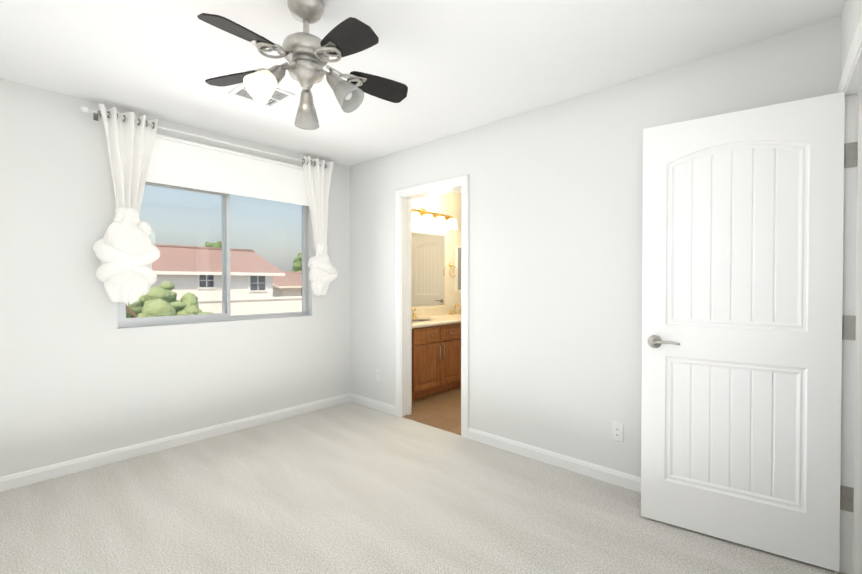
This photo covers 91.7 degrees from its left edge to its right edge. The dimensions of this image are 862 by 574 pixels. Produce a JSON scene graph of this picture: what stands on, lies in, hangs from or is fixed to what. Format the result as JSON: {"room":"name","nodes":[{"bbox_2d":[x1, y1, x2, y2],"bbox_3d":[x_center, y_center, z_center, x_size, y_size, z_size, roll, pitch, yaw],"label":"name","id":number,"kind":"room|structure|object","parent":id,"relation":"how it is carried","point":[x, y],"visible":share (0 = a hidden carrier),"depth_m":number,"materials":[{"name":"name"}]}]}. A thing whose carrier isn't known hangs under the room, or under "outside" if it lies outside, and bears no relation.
{"room":"empty bedroom","nodes":[
{"label":"empty bedroom","id":0,"kind":"room"},
{"bbox_2d":[0,78,349,476],"bbox_3d":[-1.169,-0.029,4.119,0.150,2.450,6.240,1,1,42],"label":"wall","id":1,"kind":"structure","parent":0,"point":[82,374],"depth_m":2.80,"materials":[{"name":"white paint"}]},
{"bbox_2d":[0,393,347,491],"bbox_3d":[-1.973,1.165,3.127,0.014,0.085,3.370,1,1,42],"label":"baseboard","id":2,"kind":"structure","parent":1,"relation":"attached to","point":[19,479],"depth_m":3.04,"materials":[{"name":"white paint"}]},
{"bbox_2d":[80,104,337,305],"bbox_3d":[-1.565,-0.537,3.359,0.277,1.323,1.918,1,1,42],"label":"curtain","id":3,"kind":"object","parent":1,"relation":"attached to","point":[127,252],"visible":1,"depth_m":2.85,"materials":[{"name":"white fabric"}]},
{"bbox_2d":[117,182,307,327],"bbox_3d":[-1.732,-0.272,3.526,0.060,1.110,1.530,1,1,42],"label":"sliding window","id":4,"kind":"structure","parent":1,"relation":"in","point":[224,315],"depth_m":3.52,"materials":[{"name":"clear glass"}]},
{"bbox_2d":[111,133,308,205],"bbox_3d":[-1.650,-0.952,3.444,0.031,0.370,1.620,1,1,42],"label":"roller blind","id":5,"kind":"object","parent":4,"relation":"attached to","point":[176,163],"visible":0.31,"depth_m":3.40,"materials":[{"name":"white fabric"}]},
{"bbox_2d":[0,0,844,165],"bbox_3d":[0.142,-1.286,1.696,5.330,0.120,4.440,1,1,42],"label":"ceiling","id":6,"kind":"structure","parent":0,"point":[456,66],"depth_m":2.21,"materials":[{"name":"white paint"}]},
{"bbox_2d":[228,83,294,108],"bbox_3d":[-1.083,-1.233,2.675,0.300,0.010,0.300,1,1,42],"label":"ceiling vent","id":7,"kind":"object","parent":6,"relation":"in","point":[279,97],"visible":0.44,"depth_m":2.69,"materials":[{"name":"white metal"}]},
{"bbox_2d":[197,0,407,129],"bbox_3d":[-0.524,-0.984,1.780,0.880,0.487,0.893,1,1,42],"label":"ceiling fan","id":8,"kind":"object","parent":6,"relation":"hanging from","point":[306,55],"visible":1,"depth_m":1.74,"materials":[{"name":"brushed nickel"},{"name":"dark wood"},{"name":"frosted glass"}]},
{"bbox_2d":[0,402,847,573],"bbox_3d":[0.142,1.283,1.726,5.330,0.120,4.440,1,1,42],"label":"floor carpet","id":9,"kind":"object","parent":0,"point":[349,488],"visible":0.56,"depth_m":2.23,"materials":[{"name":"beige carpet"}]},
{"bbox_2d":[403,386,460,434],"bbox_3d":[0.947,1.246,4.588,2.670,0.120,2.720,1,1,42],"label":"floor","id":10,"kind":"structure","parent":0,"point":[441,410],"depth_m":4.01,"materials":[{"name":"brown tile"}]},
{"bbox_2d":[412,320,460,400],"bbox_3d":[0.122,0.798,4.974,0.606,0.775,1.932,1,1,42],"label":"bathroom vanity","id":11,"kind":"object","parent":10,"relation":"on","point":[436,350],"depth_m":4.51,"materials":[{"name":"brown wood"}]},
{"bbox_2d":[412,312,460,327],"bbox_3d":[0.122,0.391,4.976,0.597,0.040,1.942,1,1,42],"label":"countertop","id":12,"kind":"structure","parent":11,"relation":"on","point":[417,321],"depth_m":4.77,"materials":[{"name":"beige stone"}]},
{"bbox_2d":[411,192,460,308],"bbox_3d":[0.126,-0.024,3.647,2.340,2.450,0.004,1,1,42],"label":"wall","id":13,"kind":"structure","parent":0,"point":[449,203],"depth_m":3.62,"materials":[{"name":"white paint"}]},
{"bbox_2d":[412,232,444,306],"bbox_3d":[-0.263,-0.214,4.989,0.006,0.900,1.310,1,1,42],"label":"bathroom mirror","id":14,"kind":"object","parent":13,"relation":"attached to","point":[428,269],"visible":0.36,"depth_m":5.24,"materials":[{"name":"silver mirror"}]},
{"bbox_2d":[412,208,456,229],"bbox_3d":[-0.051,-0.856,5.093,0.170,0.220,1.160,1,1,42],"label":"sconce","id":15,"kind":"object","parent":13,"relation":"attached to","point":[428,217],"visible":0.75,"depth_m":5.19,"materials":[{"name":"gold metal"}]},
{"bbox_2d":[412,305,460,315],"bbox_3d":[-0.091,0.319,5.169,0.020,0.100,1.942,1,1,42],"label":"backsplash","id":16,"kind":"structure","parent":13,"relation":"attached to","point":[428,311],"depth_m":5.32,"materials":[{"name":"beige stone"}]},
{"bbox_2d":[449,263,456,276],"bbox_3d":[0.273,-0.221,5.536,0.061,0.191,0.160,1,1,42],"label":"towel ring","id":17,"kind":"object","parent":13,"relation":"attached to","point":[450,265],"visible":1,"depth_m":5.54,"materials":[{"name":"gold metal"}]},
{"bbox_2d":[455,246,460,290],"bbox_3d":[0.495,-0.249,5.807,0.026,0.610,0.460,1,1,42],"label":"upper cabinet","id":18,"kind":"object","parent":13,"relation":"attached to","point":[458,267],"visible":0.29,"depth_m":5.65,"materials":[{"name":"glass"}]},
{"bbox_2d":[350,16,840,476],"bbox_3d":[0.595,-0.018,3.138,3.780,2.450,0.120,1,1,42],"label":"wall","id":19,"kind":"structure","parent":0,"point":[555,264],"depth_m":2.81,"materials":[{"name":"white paint"}]},
{"bbox_2d":[348,393,394,414],"bbox_3d":[-0.577,1.153,4.125,0.675,0.085,0.014,1,1,42],"label":"baseboard","id":20,"kind":"structure","parent":19,"relation":"attached to","point":[381,406],"depth_m":4.12,"materials":[{"name":"white paint"}]},
{"bbox_2d":[376,369,380,380],"bbox_3d":[-0.510,0.856,4.065,0.070,0.114,0.008,1,1,42],"label":"electrical outlet","id":21,"kind":"object","parent":19,"relation":"attached to","point":[378,374],"visible":1,"depth_m":4.06,"materials":[{"name":"white plastic"}]},
{"bbox_2d":[395,174,468,437],"bbox_3d":[0.030,0.154,3.652,0.845,2.095,0.156,1,1,42],"label":"door frame","id":22,"kind":"structure","parent":19,"relation":"attached to","point":[404,197],"depth_m":3.84,"materials":[{"name":"white paint"}]},
{"bbox_2d":[468,428,640,492],"bbox_3d":[1.079,1.171,2.621,2.110,0.085,0.014,1,1,42],"label":"baseboard","id":23,"kind":"structure","parent":19,"relation":"attached to","point":[592,470],"depth_m":2.80,"materials":[{"name":"white paint"}]},
{"bbox_2d":[612,421,623,441],"bbox_3d":[1.143,0.889,2.562,0.070,0.114,0.008,1,1,42],"label":"electrical outlet","id":24,"kind":"object","parent":19,"relation":"attached to","point":[617,431],"visible":1,"depth_m":2.56,"materials":[{"name":"white plastic"}]},
{"bbox_2d":[841,0,861,74],"bbox_3d":[0.639,0.015,0.321,0.120,2.450,4.000,1,1,39],"label":"wall","id":25,"kind":"structure","parent":0,"point":[851,14],"depth_m":1.71,"materials":[{"name":"white paint"}]},
{"bbox_2d":[641,92,844,571],"bbox_3d":[1.430,0.193,1.992,0.760,2.030,0.138,0,1,34],"label":"bedroom door","id":26,"kind":"structure","parent":25,"relation":"in","point":[742,263],"depth_m":1.95,"materials":[{"name":"white paint"}]},
{"bbox_2d":[837,14,861,573],"bbox_3d":[1.555,0.172,1.444,0.156,2.110,0.945,1,1,39],"label":"door frame","id":27,"kind":"structure","parent":25,"relation":"attached to","point":[850,86],"depth_m":1.76,"materials":[{"name":"white paint"}]},
{"bbox_2d":[840,142,857,511],"bbox_3d":[1.767,0.173,1.774,0.050,1.564,0.012,1,1,39],"label":"door hinges","id":28,"kind":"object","parent":27,"relation":"attached to","point":[848,327],"depth_m":1.77,"materials":[{"name":"silver metal"}]},
{"label":"outside","id":29,"kind":"structure","parent":0,"visible":0},
{"bbox_3d":[-29.761,3.936,39.620,89.840,0.300,140.000,1,1,42],"label":"ground","id":30,"kind":"structure","parent":29,"visible":0},
{"bbox_2d":[126,281,213,317],"bbox_3d":[-4.620,2.032,7.193,2.007,4.281,2.064,1,1,42],"label":"bush","id":31,"kind":"object","parent":30,"relation":"on","point":[166,287],"depth_m":6.92,"materials":[{"name":"green plant"}]},
{"bbox_2d":[203,241,221,247],"bbox_3d":[-15.188,0.308,29.477,2.264,7.204,2.359,1,1,42],"label":"tree","id":32,"kind":"object","parent":30,"relation":"on","point":[218,245],"depth_m":28.83,"materials":[{"name":"green plant"}]},
{"bbox_2d":[152,244,284,298],"bbox_3d":[-14.180,0.960,19.811,7.400,6.110,11.600,1,1,42],"label":"house","id":33,"kind":"structure","parent":30,"relation":"on","point":[209,275],"depth_m":20.12,"materials":[{"name":"white paint"}]},
{"bbox_2d":[176,296,301,315],"bbox_3d":[-4.618,2.200,16.741,0.300,3.700,60.000,1,1,42],"label":"fence","id":34,"kind":"object","parent":30,"relation":"on","point":[253,302],"depth_m":14.82,"materials":[{"name":"white"}]},
{"bbox_2d":[272,271,301,296],"bbox_3d":[-8.782,1.318,34.302,8.900,5.060,12.500,1,1,42],"label":"house","id":35,"kind":"structure","parent":30,"relation":"on","point":[297,290],"depth_m":28.07,"materials":[{"name":"white paint"}]},
{"bbox_2d":[291,252,301,271],"bbox_3d":[-17.260,-1.020,60.565,6.048,9.142,5.905,1,1,42],"label":"tree","id":36,"kind":"object","parent":30,"relation":"on","point":[298,262],"depth_m":58.49,"materials":[{"name":"green plant"}]}
]}

